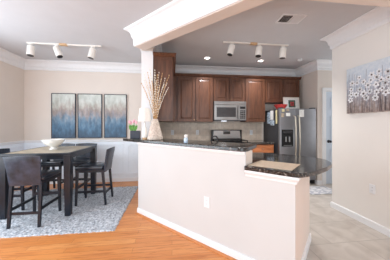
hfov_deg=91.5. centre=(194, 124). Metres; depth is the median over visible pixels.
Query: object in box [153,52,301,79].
trim
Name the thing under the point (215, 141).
cooktop
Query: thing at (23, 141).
trim
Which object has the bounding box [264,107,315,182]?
refrigerator
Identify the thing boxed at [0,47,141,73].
trim
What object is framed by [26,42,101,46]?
track rail
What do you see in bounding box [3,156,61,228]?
dining chair
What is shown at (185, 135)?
glass bottle
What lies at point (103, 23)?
ceiling
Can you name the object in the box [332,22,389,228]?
wall
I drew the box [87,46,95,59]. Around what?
track spotlight
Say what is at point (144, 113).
table lamp
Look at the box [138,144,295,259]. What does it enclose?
wall
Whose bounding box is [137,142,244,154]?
trim
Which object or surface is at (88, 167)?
dining chair
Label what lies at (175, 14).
trim
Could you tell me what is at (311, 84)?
wall
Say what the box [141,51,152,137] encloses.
column
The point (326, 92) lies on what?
door
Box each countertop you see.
[123,138,256,151]
[244,152,331,177]
[248,140,274,143]
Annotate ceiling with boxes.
[0,0,376,68]
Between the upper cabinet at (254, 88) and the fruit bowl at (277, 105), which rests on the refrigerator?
the fruit bowl at (277, 105)
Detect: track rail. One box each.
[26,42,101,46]
[223,41,288,46]
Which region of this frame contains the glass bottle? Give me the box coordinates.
[184,134,187,142]
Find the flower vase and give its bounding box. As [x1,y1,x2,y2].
[147,119,162,139]
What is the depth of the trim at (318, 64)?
4.58 m
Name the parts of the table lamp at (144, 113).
lamp shade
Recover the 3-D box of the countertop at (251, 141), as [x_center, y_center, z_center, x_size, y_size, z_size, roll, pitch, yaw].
[1.440,0.395,4.434,0.549,0.040,0.618,0,0,-7]
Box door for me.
[322,88,331,184]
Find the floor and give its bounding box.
[0,181,389,259]
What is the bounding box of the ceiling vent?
[275,14,306,23]
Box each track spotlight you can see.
[26,43,34,56]
[53,44,62,57]
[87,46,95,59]
[227,43,234,55]
[255,44,261,57]
[279,45,286,58]
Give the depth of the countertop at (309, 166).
1.76 m
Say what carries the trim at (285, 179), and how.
attached to the wall at (173, 183)
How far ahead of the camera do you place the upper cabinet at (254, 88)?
4.42 m
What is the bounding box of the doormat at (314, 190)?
[310,186,331,194]
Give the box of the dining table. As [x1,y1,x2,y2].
[0,146,96,219]
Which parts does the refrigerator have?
door, handle, handle, door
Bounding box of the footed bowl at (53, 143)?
[41,139,64,149]
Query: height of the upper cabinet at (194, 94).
1.015 m
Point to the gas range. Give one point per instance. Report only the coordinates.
(233, 136)
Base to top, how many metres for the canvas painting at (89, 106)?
0.990 m
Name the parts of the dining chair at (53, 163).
seat, seat frame, backrest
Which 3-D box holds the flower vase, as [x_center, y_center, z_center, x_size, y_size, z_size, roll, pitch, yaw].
[-0.578,0.062,2.751,0.220,0.300,0.220,0,0,-7]
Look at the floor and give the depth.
2.10 m
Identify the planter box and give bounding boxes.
[130,131,140,137]
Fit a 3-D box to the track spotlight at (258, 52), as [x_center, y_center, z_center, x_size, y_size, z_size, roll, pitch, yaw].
[1.088,-1.270,3.248,0.133,0.216,0.109,0,0,-41]
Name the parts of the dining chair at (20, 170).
leg, backrest, leg, leg, seat frame, seat, leg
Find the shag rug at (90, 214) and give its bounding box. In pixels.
[0,186,137,237]
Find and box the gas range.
[211,130,250,143]
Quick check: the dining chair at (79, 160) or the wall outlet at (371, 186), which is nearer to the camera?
the wall outlet at (371, 186)
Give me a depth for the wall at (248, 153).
1.83 m
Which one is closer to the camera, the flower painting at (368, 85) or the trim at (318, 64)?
the flower painting at (368, 85)
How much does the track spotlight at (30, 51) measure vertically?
0.214 m
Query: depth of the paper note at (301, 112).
4.10 m
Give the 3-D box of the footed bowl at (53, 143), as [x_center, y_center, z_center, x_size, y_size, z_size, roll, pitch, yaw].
[-2.285,0.313,3.068,0.313,0.161,0.313,0,0,-7]
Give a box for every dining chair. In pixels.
[0,148,38,210]
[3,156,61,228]
[41,143,74,187]
[73,143,96,194]
[75,147,114,205]
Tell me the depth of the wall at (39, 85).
4.33 m
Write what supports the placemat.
on the countertop at (309, 166)
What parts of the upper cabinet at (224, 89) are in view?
door, door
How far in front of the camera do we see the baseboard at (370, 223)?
2.52 m
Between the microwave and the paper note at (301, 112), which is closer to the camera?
the paper note at (301, 112)
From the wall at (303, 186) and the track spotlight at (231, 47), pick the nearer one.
the wall at (303, 186)
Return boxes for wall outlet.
[204,196,209,207]
[369,184,374,193]
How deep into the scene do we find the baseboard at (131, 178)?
4.34 m
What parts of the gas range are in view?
control panel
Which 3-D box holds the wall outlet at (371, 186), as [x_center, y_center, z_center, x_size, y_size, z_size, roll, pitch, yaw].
[2.243,0.810,2.405,0.008,0.116,0.072,0,0,-7]
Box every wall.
[0,61,23,151]
[24,70,276,178]
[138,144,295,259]
[246,150,251,164]
[296,177,309,259]
[299,70,331,180]
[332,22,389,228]
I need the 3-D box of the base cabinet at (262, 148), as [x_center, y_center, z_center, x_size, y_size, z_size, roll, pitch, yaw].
[1.440,0.858,4.438,0.545,0.885,0.631,0,0,-7]
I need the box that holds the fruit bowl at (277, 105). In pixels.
[274,104,286,108]
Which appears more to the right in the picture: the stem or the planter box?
the stem
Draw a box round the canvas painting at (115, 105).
[104,94,126,137]
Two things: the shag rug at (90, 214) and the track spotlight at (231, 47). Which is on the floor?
the shag rug at (90, 214)
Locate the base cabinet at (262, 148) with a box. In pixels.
[252,144,273,152]
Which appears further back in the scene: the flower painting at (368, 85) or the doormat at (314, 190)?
the doormat at (314, 190)
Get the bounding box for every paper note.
[267,112,269,123]
[299,110,303,116]
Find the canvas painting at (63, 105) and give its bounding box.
[51,93,75,137]
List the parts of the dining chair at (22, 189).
backrest, leg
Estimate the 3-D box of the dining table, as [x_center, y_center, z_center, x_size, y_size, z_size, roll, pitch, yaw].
[-2.263,0.839,3.091,0.912,0.890,0.962,0,0,-7]
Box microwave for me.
[213,101,245,120]
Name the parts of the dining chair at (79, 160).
seat, backrest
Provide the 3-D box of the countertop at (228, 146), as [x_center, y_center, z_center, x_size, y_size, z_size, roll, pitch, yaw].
[-0.212,0.231,2.537,2.036,0.038,0.435,0,0,38]
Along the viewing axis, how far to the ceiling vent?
2.49 m
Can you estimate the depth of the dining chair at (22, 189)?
2.95 m
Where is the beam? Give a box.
[135,0,389,49]
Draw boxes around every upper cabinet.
[153,56,174,121]
[173,76,212,121]
[213,77,244,101]
[240,78,264,121]
[265,79,299,103]
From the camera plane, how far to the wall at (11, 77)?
3.80 m
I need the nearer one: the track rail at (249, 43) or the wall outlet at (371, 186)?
the wall outlet at (371, 186)
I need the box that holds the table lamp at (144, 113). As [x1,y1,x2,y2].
[138,108,150,139]
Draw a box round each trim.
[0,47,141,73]
[0,140,129,145]
[30,144,137,175]
[124,0,240,46]
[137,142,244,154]
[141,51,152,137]
[153,44,331,76]
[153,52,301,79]
[244,170,300,184]
[320,6,389,49]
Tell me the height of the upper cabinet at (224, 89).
0.550 m
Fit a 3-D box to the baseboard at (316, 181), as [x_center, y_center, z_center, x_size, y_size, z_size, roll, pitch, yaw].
[2.677,1.258,4.511,0.111,0.085,0.746,0,0,-7]
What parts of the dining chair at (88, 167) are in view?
leg, leg, seat frame, seat, leg, backrest, leg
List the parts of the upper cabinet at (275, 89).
door, door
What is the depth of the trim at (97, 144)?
4.36 m
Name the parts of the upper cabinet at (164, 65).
door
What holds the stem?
in the flower vase
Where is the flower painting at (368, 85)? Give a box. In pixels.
[347,56,389,113]
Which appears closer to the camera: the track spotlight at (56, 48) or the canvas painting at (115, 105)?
the track spotlight at (56, 48)
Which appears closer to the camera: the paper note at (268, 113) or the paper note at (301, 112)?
the paper note at (301, 112)
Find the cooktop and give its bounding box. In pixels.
[215,141,250,142]
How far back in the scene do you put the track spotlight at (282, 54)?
3.27 m
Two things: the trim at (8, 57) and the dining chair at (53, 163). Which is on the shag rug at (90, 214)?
the dining chair at (53, 163)
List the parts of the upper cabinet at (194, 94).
cabinet filler, door, door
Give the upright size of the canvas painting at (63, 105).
0.990 m
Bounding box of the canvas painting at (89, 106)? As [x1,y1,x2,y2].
[77,94,101,137]
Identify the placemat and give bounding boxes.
[249,160,299,170]
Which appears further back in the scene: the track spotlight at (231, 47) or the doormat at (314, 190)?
the doormat at (314, 190)
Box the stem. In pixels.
[156,73,162,116]
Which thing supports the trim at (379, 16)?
attached to the wall at (360, 141)
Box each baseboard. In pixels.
[14,177,137,187]
[137,208,310,259]
[315,180,321,184]
[330,201,389,236]
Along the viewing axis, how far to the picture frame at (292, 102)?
4.47 m
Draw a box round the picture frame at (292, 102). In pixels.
[283,97,299,108]
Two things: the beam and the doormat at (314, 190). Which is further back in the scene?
the doormat at (314, 190)
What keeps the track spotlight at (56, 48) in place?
attached to the track rail at (60, 44)
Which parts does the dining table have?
leg, leg, leg, leg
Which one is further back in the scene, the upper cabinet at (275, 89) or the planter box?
the upper cabinet at (275, 89)
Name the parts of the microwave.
door, trim, control panel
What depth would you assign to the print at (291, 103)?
4.47 m
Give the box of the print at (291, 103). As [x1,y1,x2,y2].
[288,100,294,106]
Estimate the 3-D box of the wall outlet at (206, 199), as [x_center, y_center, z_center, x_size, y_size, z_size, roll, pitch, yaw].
[0.125,0.826,2.035,0.072,0.116,0.008,0,0,38]

